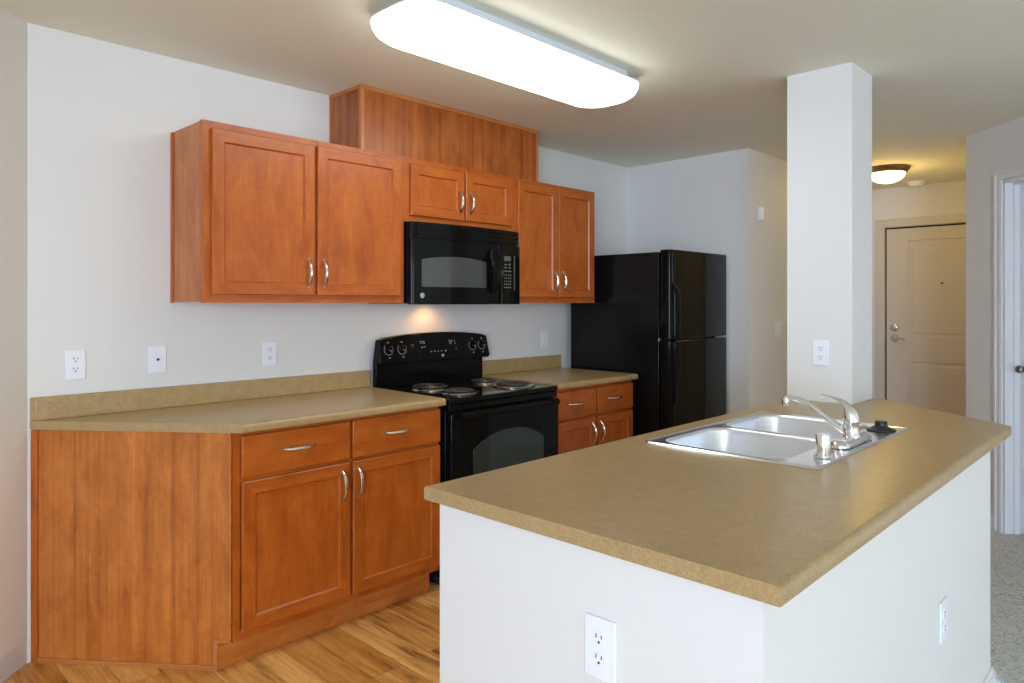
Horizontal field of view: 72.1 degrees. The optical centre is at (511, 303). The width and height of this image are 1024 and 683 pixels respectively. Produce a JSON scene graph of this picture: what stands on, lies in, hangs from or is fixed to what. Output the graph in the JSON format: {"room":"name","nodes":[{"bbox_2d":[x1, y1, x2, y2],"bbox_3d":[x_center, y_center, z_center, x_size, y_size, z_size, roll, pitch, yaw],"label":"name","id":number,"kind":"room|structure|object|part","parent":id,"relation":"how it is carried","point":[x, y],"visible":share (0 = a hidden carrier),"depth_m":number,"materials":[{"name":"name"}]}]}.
{"room":"kitchen","nodes":[
{"label":"kitchen","id":0,"kind":"room"},
{"bbox_2d":[0,7,26,679],"bbox_3d":[-1.797,0.132,-0.664,0.146,2.448,6.653,0,0,-1],"label":"wall","id":1,"kind":"structure","parent":0,"point":[13,30],"depth_m":2.53,"materials":[{"name":"white paint"}]},
{"bbox_2d":[0,643,23,682],"bbox_3d":[-1.743,1.293,-0.697,0.014,0.085,6.583,0,0,-1],"label":"baseboard","id":2,"kind":"structure","parent":1,"relation":"attached to","point":[14,667],"depth_m":2.53,"materials":[{"name":"white paint"}]},
{"bbox_2d":[2,581,439,682],"bbox_3d":[0.413,1.351,1.632,4.787,0.030,11.191,0,0,44],"label":"floor","id":3,"kind":"structure","parent":0,"point":[399,642],"depth_m":2.62,"materials":[{"name":"brown wood"}]},
{"bbox_2d":[31,406,439,670],"bbox_3d":[-1.050,0.904,2.918,0.670,0.864,1.465,0,0,44],"label":"base cabinet","id":4,"kind":"object","parent":3,"relation":"on","point":[160,550],"visible":0.98,"depth_m":2.61,"materials":[{"name":"brown wood"}]},
{"bbox_3d":[-1.403,0.904,2.593,0.771,0.864,0.016,0,0,5],"label":"panel","id":5,"kind":"part","parent":4,"relation":"part of","materials":[{"name":"brown wood"}]},
{"bbox_2d":[30,370,445,432],"bbox_3d":[-1.041,0.410,2.932,0.645,0.119,1.501,0,0,44],"label":"countertop","id":6,"kind":"structure","parent":4,"relation":"on","point":[243,406],"depth_m":2.90,"materials":[{"name":"laminate"}]},
{"bbox_3d":[-0.829,0.562,2.730,0.019,0.152,0.458,0,0,44],"label":"drawer","id":7,"kind":"part","parent":4,"relation":"part of","materials":[{"name":"brown wood"}]},
{"bbox_3d":[-0.828,0.928,2.730,0.019,0.549,0.456,0,0,44],"label":"door","id":8,"kind":"part","parent":4,"relation":"part of","materials":[{"name":"brown wood"}]},
{"bbox_3d":[-0.815,0.557,2.709,0.042,0.015,0.138,0,0,44],"label":"pull handle","id":9,"kind":"part","parent":4,"relation":"part of","materials":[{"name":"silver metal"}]},
{"bbox_3d":[-0.684,0.852,2.908,0.019,0.762,0.972,0,0,44],"label":"frame","id":10,"kind":"part","parent":4,"relation":"part of","materials":[{"name":"brown wood"}]},
{"bbox_3d":[-0.679,0.742,2.850,0.042,0.131,0.015,0,0,44],"label":"pull handle","id":11,"kind":"part","parent":4,"relation":"part of","materials":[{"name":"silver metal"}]},
{"bbox_3d":[-0.626,0.742,2.905,0.042,0.131,0.015,0,0,44],"label":"pull handle","id":12,"kind":"part","parent":4,"relation":"part of","materials":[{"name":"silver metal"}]},
{"bbox_3d":[-0.498,0.562,3.073,0.019,0.152,0.469,0,0,44],"label":"drawer","id":13,"kind":"part","parent":4,"relation":"part of","materials":[{"name":"brown wood"}]},
{"bbox_3d":[-0.498,0.928,3.074,0.019,0.549,0.467,0,0,44],"label":"door","id":14,"kind":"part","parent":4,"relation":"part of","materials":[{"name":"brown wood"}]},
{"bbox_3d":[-0.487,0.557,3.050,0.042,0.015,0.138,0,0,44],"label":"pull handle","id":15,"kind":"part","parent":4,"relation":"part of","materials":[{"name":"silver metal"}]},
{"bbox_2d":[373,332,559,584],"bbox_3d":[-0.214,0.749,3.733,0.670,1.174,0.800,0,0,44],"label":"electric range","id":16,"kind":"object","parent":3,"relation":"on","point":[487,424],"visible":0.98,"depth_m":3.65,"materials":[{"name":"black metal"}]},
{"bbox_3d":[-0.639,0.244,3.678,0.022,0.040,0.040,0,0,44],"label":"knob","id":17,"kind":"part","parent":16,"relation":"part of","materials":[{"name":"black plastic"}]},
{"bbox_3d":[-0.578,0.244,3.741,0.022,0.040,0.040,0,0,44],"label":"knob","id":18,"kind":"part","parent":16,"relation":"part of","materials":[{"name":"black plastic"}]},
{"bbox_2d":[382,378,556,404],"bbox_3d":[-0.242,0.451,3.741,0.618,0.046,0.774,0,0,44],"label":"cooktop","id":19,"kind":"object","parent":16,"relation":"in","point":[456,391],"depth_m":3.67,"materials":[{"name":"black metal"}]},
{"bbox_3d":[-0.223,0.244,4.110,0.022,0.040,0.040,0,0,44],"label":"knob","id":20,"kind":"part","parent":16,"relation":"part of","materials":[{"name":"black plastic"}]},
{"bbox_3d":[-0.172,0.244,4.164,0.022,0.040,0.040,0,0,44],"label":"knob","id":21,"kind":"part","parent":16,"relation":"part of","materials":[{"name":"black plastic"}]},
{"bbox_3d":[-0.040,0.490,3.547,0.040,0.030,0.770,0,0,44],"label":"rail","id":22,"kind":"part","parent":16,"relation":"part of","materials":[{"name":"black metal"}]},
{"bbox_3d":[-0.029,0.818,3.536,0.042,0.613,0.768,0,0,44],"label":"oven door","id":23,"kind":"part","parent":16,"relation":"part of","materials":[{"name":"black glass"}]},
{"bbox_3d":[0.001,0.526,3.508,0.048,0.031,0.716,0,0,44],"label":"handle","id":24,"kind":"part","parent":16,"relation":"part of","materials":[{"name":"black metal"}]},
{"bbox_2d":[552,380,632,454],"bbox_3d":[0.288,0.904,4.301,0.660,0.864,0.740,0,0,44],"label":"base cabinet","id":25,"kind":"object","parent":3,"relation":"on","point":[592,415],"visible":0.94,"depth_m":4.07,"materials":[{"name":"brown wood"}]},
{"bbox_2d":[482,355,637,389],"bbox_3d":[0.288,0.410,4.314,0.645,0.119,0.770,0,0,44],"label":"countertop","id":26,"kind":"structure","parent":25,"relation":"on","point":[547,370],"depth_m":4.32,"materials":[{"name":"laminate"}]},
{"bbox_3d":[0.364,0.567,3.970,0.019,0.154,0.347,0,0,44],"label":"drawer","id":27,"kind":"part","parent":25,"relation":"part of","materials":[{"name":"brown wood"}]},
{"bbox_3d":[0.373,0.564,3.944,0.042,0.015,0.138,0,0,44],"label":"pull handle","id":28,"kind":"part","parent":25,"relation":"part of","materials":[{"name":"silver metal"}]},
{"bbox_3d":[0.364,0.931,3.970,0.019,0.543,0.347,0,0,44],"label":"door","id":29,"kind":"part","parent":25,"relation":"part of","materials":[{"name":"brown wood"}]},
{"bbox_3d":[0.479,0.852,4.117,0.019,0.762,0.740,0,0,44],"label":"frame","id":30,"kind":"part","parent":25,"relation":"part of","materials":[{"name":"brown wood"}]},
{"bbox_3d":[0.475,0.750,4.050,0.042,0.131,0.015,0,0,44],"label":"pull handle","id":31,"kind":"part","parent":25,"relation":"part of","materials":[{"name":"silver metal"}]},
{"bbox_3d":[0.530,0.750,4.107,0.042,0.131,0.015,0,0,44],"label":"pull handle","id":32,"kind":"part","parent":25,"relation":"part of","materials":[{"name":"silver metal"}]},
{"bbox_3d":[0.620,0.567,4.236,0.019,0.154,0.358,0,0,44],"label":"drawer","id":33,"kind":"part","parent":25,"relation":"part of","materials":[{"name":"brown wood"}]},
{"bbox_3d":[0.620,0.931,4.236,0.019,0.543,0.358,0,0,44],"label":"door","id":34,"kind":"part","parent":25,"relation":"part of","materials":[{"name":"brown wood"}]},
{"bbox_3d":[0.626,0.564,4.207,0.042,0.015,0.138,0,0,44],"label":"pull handle","id":35,"kind":"part","parent":25,"relation":"part of","materials":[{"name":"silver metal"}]},
{"bbox_2d":[571,249,725,436],"bbox_3d":[0.942,0.503,4.794,0.805,1.665,0.724,0,0,44],"label":"refrigerator","id":36,"kind":"object","parent":3,"relation":"on","point":[657,317],"visible":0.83,"depth_m":4.48,"materials":[{"name":"black metal"}]},
{"bbox_3d":[1.003,0.552,4.304,0.037,0.636,0.075,0,0,44],"label":"handle","id":37,"kind":"part","parent":36,"relation":"part of","materials":[{"name":"black plastic"}]},
{"bbox_3d":[1.003,-0.054,4.304,0.037,0.542,0.075,0,0,44],"label":"handle","id":38,"kind":"part","parent":36,"relation":"part of","materials":[{"name":"black plastic"}]},
{"bbox_3d":[1.188,0.740,4.559,0.074,1.019,0.720,0,0,44],"label":"fresh food door","id":39,"kind":"part","parent":36,"relation":"part of","materials":[{"name":"black metal"}]},
{"bbox_3d":[1.188,-0.055,4.559,0.074,0.549,0.720,0,0,44],"label":"freezer door","id":40,"kind":"part","parent":36,"relation":"part of","materials":[{"name":"black metal"}]},
{"bbox_2d":[27,23,626,662],"bbox_3d":[-0.515,0.132,4.033,0.120,2.448,3.923,0,0,44],"label":"wall","id":41,"kind":"structure","parent":0,"point":[102,116],"depth_m":2.91,"materials":[{"name":"white paint"}]},
{"bbox_2d":[65,350,85,379],"bbox_3d":[-1.689,0.238,2.720,0.008,0.114,0.070,0,0,44],"label":"wall outlet","id":42,"kind":"object","parent":41,"relation":"attached to","point":[75,360],"visible":1,"depth_m":2.72,"materials":[{"name":"white plastic"}]},
{"bbox_2d":[71,366,80,372],"bbox_3d":[-1.688,0.257,2.719,0.003,0.027,0.034,0,0,44],"label":"receptacle","id":43,"kind":"object","parent":42,"relation":"attached to","point":[74,369],"depth_m":2.72,"materials":[{"name":"grey plastic"}]},
{"bbox_2d":[71,356,80,362],"bbox_3d":[-1.688,0.218,2.719,0.003,0.027,0.034,0,0,44],"label":"receptacle","id":44,"kind":"object","parent":42,"relation":"attached to","point":[74,359],"depth_m":2.72,"materials":[{"name":"grey plastic"}]},
{"bbox_2d":[149,345,165,373],"bbox_3d":[-1.478,0.235,2.935,0.014,0.114,0.070,0,0,44],"label":"cable jack","id":45,"kind":"object","parent":41,"relation":"attached to","point":[157,354],"visible":1,"depth_m":2.94,"materials":[{"name":"white plastic"}]},
{"bbox_2d":[30,370,370,420],"bbox_3d":[-1.266,0.394,3.149,0.019,0.086,1.500,0,0,44],"label":"backsplash","id":46,"kind":"structure","parent":41,"relation":"attached to","point":[96,403],"depth_m":3.00,"materials":[{"name":"laminate"}]},
{"bbox_2d":[263,341,276,365],"bbox_3d":[-1.135,0.236,3.296,0.008,0.114,0.070,0,0,44],"label":"wall outlet","id":47,"kind":"object","parent":41,"relation":"attached to","point":[269,348],"visible":1,"depth_m":3.29,"materials":[{"name":"white plastic"}]},
{"bbox_2d":[267,355,273,360],"bbox_3d":[-1.134,0.256,3.294,0.003,0.027,0.034,0,0,44],"label":"receptacle","id":48,"kind":"object","parent":47,"relation":"attached to","point":[269,357],"depth_m":3.29,"materials":[{"name":"grey plastic"}]},
{"bbox_2d":[267,347,273,351],"bbox_3d":[-1.134,0.217,3.294,0.003,0.027,0.034,0,0,44],"label":"receptacle","id":49,"kind":"object","parent":47,"relation":"attached to","point":[269,349],"depth_m":3.29,"materials":[{"name":"grey plastic"}]},
{"bbox_2d":[170,119,403,302],"bbox_3d":[-0.971,-0.362,3.201,0.373,0.720,0.985,0,0,44],"label":"upper cabinet","id":50,"kind":"object","parent":41,"relation":"attached to","point":[257,216],"visible":1,"depth_m":2.98,"materials":[{"name":"brown wood"}]},
{"bbox_3d":[-1.030,-0.364,2.936,0.019,0.657,0.451,0,0,44],"label":"door","id":51,"kind":"part","parent":50,"relation":"part of","materials":[{"name":"brown wood"}]},
{"bbox_3d":[-0.878,-0.132,3.058,0.042,0.131,0.015,0,0,44],"label":"pull handle","id":52,"kind":"part","parent":50,"relation":"part of","materials":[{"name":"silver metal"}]},
{"bbox_3d":[-0.827,-0.132,3.112,0.042,0.131,0.015,0,0,44],"label":"pull handle","id":53,"kind":"part","parent":50,"relation":"part of","materials":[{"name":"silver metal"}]},
{"bbox_3d":[-0.705,-0.366,3.274,0.019,0.661,0.455,0,0,44],"label":"door","id":54,"kind":"part","parent":50,"relation":"part of","materials":[{"name":"brown wood"}]},
{"bbox_2d":[329,84,537,181],"bbox_3d":[-0.379,-0.882,3.884,0.279,0.318,1.261,0,0,44],"label":"chase","id":55,"kind":"object","parent":41,"relation":"attached to","point":[361,116],"visible":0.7,"depth_m":3.64,"materials":[{"name":"red wood"}]},
{"bbox_3d":[-0.907,-0.882,3.526,0.014,0.318,0.014,0,0,44],"label":"corner trim","id":56,"kind":"part","parent":55,"relation":"part of","materials":[{"name":"brown wood"}]},
{"bbox_3d":[-0.813,-1.033,3.437,0.245,0.017,0.016,0,0,44],"label":"trim","id":57,"kind":"part","parent":55,"relation":"part of","materials":[{"name":"brown wood"}]},
{"bbox_3d":[-0.813,-0.874,3.440,0.249,0.301,0.013,0,0,44],"label":"panel","id":58,"kind":"part","parent":55,"relation":"part of","materials":[{"name":"red wood"}]},
{"bbox_3d":[-0.716,-0.882,3.347,0.020,0.318,0.020,0,0,44],"label":"corner trim","id":59,"kind":"part","parent":55,"relation":"part of","materials":[{"name":"brown wood"}]},
{"bbox_3d":[-0.284,-1.031,3.795,0.018,0.021,1.225,0,0,44],"label":"trim","id":60,"kind":"part","parent":55,"relation":"part of","materials":[{"name":"brown wood"}]},
{"bbox_3d":[0.146,-0.882,4.243,0.020,0.318,0.016,0,0,44],"label":"corner trim","id":61,"kind":"part","parent":55,"relation":"part of","materials":[{"name":"brown wood"}]},
{"bbox_2d":[404,157,514,231],"bbox_3d":[-0.352,-0.564,3.845,0.373,0.317,0.798,0,0,44],"label":"upper cabinet","id":62,"kind":"object","parent":41,"relation":"attached to","point":[433,192],"visible":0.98,"depth_m":3.70,"materials":[{"name":"brown wood"}]},
{"bbox_3d":[-0.381,-0.565,3.611,0.019,0.256,0.354,0,0,44],"label":"door","id":63,"kind":"part","parent":62,"relation":"part of","materials":[{"name":"brown wood"}]},
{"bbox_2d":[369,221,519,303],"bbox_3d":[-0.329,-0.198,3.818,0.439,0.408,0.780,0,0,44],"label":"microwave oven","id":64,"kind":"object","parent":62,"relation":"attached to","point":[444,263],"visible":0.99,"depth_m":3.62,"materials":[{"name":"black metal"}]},
{"bbox_3d":[-0.281,-0.157,3.647,0.063,0.325,0.600,0,0,44],"label":"door","id":65,"kind":"part","parent":64,"relation":"part of","materials":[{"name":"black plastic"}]},
{"bbox_3d":[-0.093,-0.173,3.777,0.042,0.244,0.096,0,0,44],"label":"handle","id":66,"kind":"part","parent":64,"relation":"part of","materials":[{"name":"black plastic"}]},
{"bbox_3d":[-0.014,-0.157,3.934,0.050,0.325,0.176,0,0,44],"label":"control panel","id":67,"kind":"part","parent":64,"relation":"part of","materials":[{"name":"black plastic"}]},
{"bbox_3d":[-0.266,-0.533,3.694,0.042,0.131,0.015,0,0,44],"label":"pull handle","id":68,"kind":"part","parent":62,"relation":"part of","materials":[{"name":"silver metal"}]},
{"bbox_3d":[-0.213,-0.533,3.750,0.042,0.131,0.015,0,0,44],"label":"pull handle","id":69,"kind":"part","parent":62,"relation":"part of","materials":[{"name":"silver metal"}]},
{"bbox_3d":[-0.127,-0.568,3.874,0.019,0.257,0.354,0,0,44],"label":"door","id":70,"kind":"part","parent":62,"relation":"part of","materials":[{"name":"brown wood"}]},
{"bbox_2d":[482,355,560,374],"bbox_3d":[0.063,0.394,4.531,0.019,0.086,0.770,0,0,44],"label":"backsplash","id":71,"kind":"structure","parent":41,"relation":"attached to","point":[499,366],"depth_m":4.51,"materials":[{"name":"laminate"}]},
{"bbox_2d":[541,330,547,347],"bbox_3d":[0.220,0.240,4.704,0.008,0.114,0.070,0,0,44],"label":"light switch","id":72,"kind":"object","parent":41,"relation":"attached to","point":[544,334],"visible":1,"depth_m":4.70,"materials":[{"name":"white plastic"}]},
{"bbox_2d":[515,178,593,302],"bbox_3d":[0.184,-0.362,4.401,0.373,0.720,0.745,0,0,44],"label":"upper cabinet","id":73,"kind":"object","parent":41,"relation":"attached to","point":[554,224],"visible":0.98,"depth_m":4.27,"materials":[{"name":"brown wood"}]},
{"bbox_3d":[0.154,-0.368,4.167,0.019,0.664,0.351,0,0,44],"label":"door","id":74,"kind":"part","parent":73,"relation":"part of","materials":[{"name":"brown wood"}]},
{"bbox_3d":[0.270,-0.132,4.251,0.042,0.131,0.015,0,0,44],"label":"pull handle","id":75,"kind":"part","parent":73,"relation":"part of","materials":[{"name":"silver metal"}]},
{"bbox_3d":[0.323,-0.132,4.307,0.042,0.131,0.015,0,0,44],"label":"pull handle","id":76,"kind":"part","parent":73,"relation":"part of","materials":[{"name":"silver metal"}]},
{"bbox_3d":[0.403,-0.370,4.425,0.019,0.668,0.350,0,0,44],"label":"door","id":77,"kind":"part","parent":73,"relation":"part of","materials":[{"name":"brown wood"}]},
{"bbox_2d":[0,0,1023,189],"bbox_3d":[3.084,-1.072,-0.952,12.220,0.060,11.211,0,0,44],"label":"ceiling","id":78,"kind":"structure","parent":0,"point":[711,75],"depth_m":2.96,"materials":[{"name":"white paint"}]},
{"bbox_2d":[371,0,638,107],"bbox_3d":[0.038,-0.981,2.842,0.344,0.122,1.324,0,0,44],"label":"ceiling light","id":79,"kind":"object","parent":78,"relation":"attached to","point":[454,33],"visible":1,"depth_m":2.64,"materials":[{"name":"white plastic"}]},
{"bbox_2d":[872,164,910,183],"bbox_3d":[2.890,-0.983,5.417,0.320,0.118,0.320,0,0,44],"label":"ceiling light","id":80,"kind":"object","parent":78,"relation":"attached to","point":[889,173],"visible":0.89,"depth_m":5.32,"materials":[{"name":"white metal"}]},
{"bbox_2d":[907,180,926,187],"bbox_3d":[3.469,-1.018,6.026,0.152,0.047,0.152,0,0,44],"label":"smoke detector","id":81,"kind":"object","parent":78,"relation":"attached to","point":[917,183],"visible":1,"depth_m":5.98,"materials":[{"name":"white plastic"}]},
{"bbox_2d":[627,148,786,413],"bbox_3d":[2.045,0.132,5.990,1.096,2.448,2.447,0,0,44],"label":"wall","id":82,"kind":"structure","parent":0,"point":[710,203],"depth_m":4.93,"materials":[{"name":"white paint"}]},
{"bbox_2d":[758,207,763,220],"bbox_3d":[1.712,-0.614,4.836,0.024,0.093,0.055,0,0,44],"label":"door chime","id":83,"kind":"object","parent":82,"relation":"attached to","point":[760,209],"visible":1,"depth_m":4.82,"materials":[{"name":"white plastic"}]},
{"bbox_2d":[761,208,763,219],"bbox_3d":[1.720,-0.614,4.829,0.004,0.077,0.043,0,0,44],"label":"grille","id":84,"kind":"object","parent":83,"relation":"attached to","point":[762,209],"depth_m":4.83,"materials":[{"name":"white plastic"}]},
{"bbox_2d":[775,322,781,337],"bbox_3d":[1.921,0.190,5.065,0.008,0.114,0.116,0,0,44],"label":"light switch","id":85,"kind":"object","parent":82,"relation":"attached to","point":[778,325],"visible":1,"depth_m":5.05,"materials":[{"name":"white plastic"}]},
{"bbox_2d":[440,452,989,682],"bbox_3d":[0.894,0.903,2.212,0.797,0.865,2.248,0,0,44],"label":"wall","id":86,"kind":"structure","parent":0,"point":[514,601],"depth_m":1.48,"materials":[{"name":"white paint"}]},
{"bbox_2d":[585,612,615,682],"bbox_3d":[0.168,0.661,1.345,0.073,0.118,0.008,0,0,44],"label":"wall outlet","id":87,"kind":"object","parent":86,"relation":"attached to","point":[600,633],"visible":1,"depth_m":1.34,"materials":[{"name":"white plastic"}]},
{"bbox_2d":[592,651,605,667],"bbox_3d":[0.166,0.680,1.343,0.034,0.027,0.003,0,0,44],"label":"receptacle","id":88,"kind":"object","parent":87,"relation":"attached to","point":[598,657],"depth_m":1.34,"materials":[{"name":"grey plastic"}]},
{"bbox_2d":[592,630,605,647],"bbox_3d":[0.166,0.641,1.343,0.034,0.027,0.003,0,0,44],"label":"receptacle","id":89,"kind":"object","parent":87,"relation":"attached to","point":[598,636],"depth_m":1.34,"materials":[{"name":"grey plastic"}]},
{"bbox_2d":[424,398,1011,606],"bbox_3d":[0.952,0.454,2.268,0.870,0.032,2.450,0,0,44],"label":"countertop","id":90,"kind":"structure","parent":86,"relation":"on","point":[765,532],"depth_m":1.60,"materials":[{"name":"laminate"}]},
{"bbox_2d":[645,411,907,468],"bbox_3d":[0.898,0.490,2.331,0.540,0.244,0.846,0,0,44],"label":"sink","id":91,"kind":"object","parent":90,"relation":"in","point":[777,438],"depth_m":2.37,"materials":[{"name":"silver metal"}]},
{"bbox_3d":[0.732,0.523,2.211,0.400,0.177,0.378,0,0,44],"label":"bowl","id":92,"kind":"part","parent":91,"relation":"part of","materials":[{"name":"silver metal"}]},
{"bbox_3d":[1.013,0.523,2.503,0.400,0.177,0.376,0,0,44],"label":"bowl","id":93,"kind":"part","parent":91,"relation":"part of","materials":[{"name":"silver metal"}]},
{"bbox_3d":[0.877,0.400,1.981,0.050,0.064,0.050,0,0,44],"label":"air gap cap","id":94,"kind":"part","parent":91,"relation":"part of","materials":[{"name":"silver metal"}]},
{"bbox_2d":[782,393,871,448],"bbox_3d":[0.985,0.360,2.248,0.244,0.144,0.256,0,0,44],"label":"faucet","id":95,"kind":"object","parent":91,"relation":"on","point":[852,436],"visible":0.99,"depth_m":2.18,"materials":[{"name":"silver metal"}]},
{"bbox_3d":[0.977,0.357,2.256,0.194,0.110,0.021,0,0,44],"label":"spout","id":96,"kind":"part","parent":95,"relation":"part of","materials":[{"name":"silver metal"}]},
{"bbox_3d":[1.028,0.326,2.206,0.115,0.078,0.046,0,0,44],"label":"lever","id":97,"kind":"part","parent":95,"relation":"part of","materials":[{"name":"silver metal"}]},
{"bbox_3d":[1.053,0.421,2.182,0.054,0.022,0.256,0,0,44],"label":"plate","id":98,"kind":"part","parent":95,"relation":"part of","materials":[{"name":"silver metal"}]},
{"bbox_2d":[866,420,895,431],"bbox_3d":[1.260,0.417,2.399,0.092,0.031,0.092,0,0,44],"label":"stopper","id":99,"kind":"object","parent":91,"relation":"on","point":[880,425],"visible":1,"depth_m":2.38,"materials":[{"name":"black rubber"}]},
{"bbox_2d":[939,596,947,644],"bbox_3d":[1.192,0.876,1.941,0.008,0.112,0.073,0,0,44],"label":"wall outlet","id":100,"kind":"object","parent":86,"relation":"attached to","point":[943,606],"visible":1,"depth_m":1.93,"materials":[{"name":"white plastic"}]},
{"bbox_2d":[943,622,946,633],"bbox_3d":[1.194,0.895,1.940,0.003,0.027,0.034,0,0,44],"label":"receptacle","id":101,"kind":"object","parent":100,"relation":"attached to","point":[944,623],"depth_m":1.94,"materials":[{"name":"grey plastic"}]},
{"bbox_2d":[943,608,946,619],"bbox_3d":[1.194,0.856,1.940,0.003,0.027,0.034,0,0,44],"label":"receptacle","id":102,"kind":"object","parent":100,"relation":"attached to","point":[944,609],"depth_m":1.94,"materials":[{"name":"grey plastic"}]},
{"bbox_2d":[982,665,995,682],"bbox_3d":[0.898,1.293,2.205,0.811,0.085,2.273,0,0,44],"label":"baseboard","id":103,"kind":"structure","parent":86,"relation":"attached to","point":[990,677],"depth_m":2.38,"materials":[{"name":"white paint"}]},
{"bbox_2d":[787,62,871,404],"bbox_3d":[1.459,0.147,3.229,0.282,2.378,0.266,0,0,44],"label":"wall column","id":104,"kind":"structure","parent":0,"point":[829,109],"depth_m":3.13,"materials":[{"name":"white paint"}]},
{"bbox_2d":[813,340,828,365],"bbox_3d":[1.372,0.221,3.123,0.070,0.114,0.008,0,0,44],"label":"wall outlet","id":105,"kind":"object","parent":104,"relation":"attached to","point":[820,347],"visible":1,"depth_m":3.12,"materials":[{"name":"white plastic"}]},
{"bbox_2d":[817,354,824,360],"bbox_3d":[1.371,0.240,3.122,0.034,0.027,0.003,0,0,44],"label":"receptacle","id":106,"kind":"object","parent":105,"relation":"attached to","point":[820,357],"depth_m":3.12,"materials":[{"name":"grey plastic"}]},
{"bbox_2d":[817,345,824,351],"bbox_3d":[1.371,0.201,3.122,0.034,0.027,0.003,0,0,44],"label":"receptacle","id":107,"kind":"object","parent":105,"relation":"attached to","point":[820,348],"depth_m":3.12,"materials":[{"name":"grey plastic"}]},
{"bbox_2d":[872,180,965,398],"bbox_3d":[3.770,0.132,6.111,1.424,2.448,0.120,0,0,44],"label":"wall","id":108,"kind":"structure","parent":0,"point":[946,198],"depth_m":6.26,"materials":[{"name":"white paint"}]},
{"bbox_2d":[875,214,965,398],"bbox_3d":[3.708,0.288,6.078,1.049,2.095,0.013,0,0,44],"label":"trim","id":109,"kind":"structure","parent":108,"relation":"attached to","point":[880,225],"depth_m":6.40,"materials":[{"name":"beige paint"}]},
{"bbox_2d":[885,223,965,415],"bbox_3d":[3.733,0.326,6.082,0.928,2.019,0.104,0,0,44],"label":"door","id":110,"kind":"structure","parent":108,"relation":"in","point":[925,266],"depth_m":6.18,"materials":[{"name":"beige paint"}]},
{"bbox_3d":[3.462,0.314,6.313,0.130,0.068,0.060,0,0,44],"label":"lever","id":111,"kind":"part","parent":110,"relation":"part of","materials":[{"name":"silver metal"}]},
{"bbox_2d":[966,116,1023,514],"bbox_3d":[2.913,0.132,3.595,0.120,2.448,1.600,0,0,-1],"label":"wall","id":112,"kind":"structure","parent":0,"point":[1000,147],"depth_m":4.24,"materials":[{"name":"white paint"}]},
{"bbox_2d":[990,514,992,528],"bbox_3d":[2.833,1.293,4.264,0.014,0.085,0.260,0,0,-1],"label":"baseboard","id":113,"kind":"structure","parent":112,"relation":"attached to","point":[991,515],"depth_m":4.15,"materials":[{"name":"white paint"}]},
{"bbox_2d":[993,165,1023,532],"bbox_3d":[2.843,0.281,3.654,0.018,2.097,0.950,0,0,-1],"label":"trim","id":114,"kind":"structure","parent":112,"relation":"attached to","point":[999,176],"depth_m":4.09,"materials":[{"name":"white paint"}]},
{"bbox_2d":[1003,175,1023,534],"bbox_3d":[2.910,0.309,3.655,0.124,2.042,0.830,0,0,-1],"label":"trim","id":115,"kind":"structure","parent":112,"relation":"attached to","point":[1011,187],"depth_m":4.05,"materials":[{"name":"white paint"}]},
{"bbox_2d":[1015,184,1023,534],"bbox_3d":[2.915,0.317,3.655,0.097,2.014,0.790,0,0,-1],"label":"door","id":116,"kind":"structure","parent":112,"relation":"in","point":[1020,368],"depth_m":4.02,"materials":[{"name":"white paint"}]},
{"bbox_3d":[2.892,0.375,3.983,0.063,0.060,0.060,0,0,-1],"label":"knob","id":117,"kind":"part","parent":116,"relation":"part of","materials":[{"name":"silver metal"}]},
{"bbox_3d":[2.947,0.317,3.656,0.034,2.014,0.790,0,0,-1],"label":"panel","id":118,"kind":"part","parent":116,"relation":"part of","materials":[{"name":"white paint"}]},
{"bbox_2d":[990,528,1023,682],"bbox_3d":[3.280,1.339,-2.313,10.050,0.018,9.481,0,0,44],"label":"floor","id":119,"kind":"structure","parent":0,"point":[1006,550],"depth_m":3.08,"materials":[{"name":"beige carpet"}]}
]}

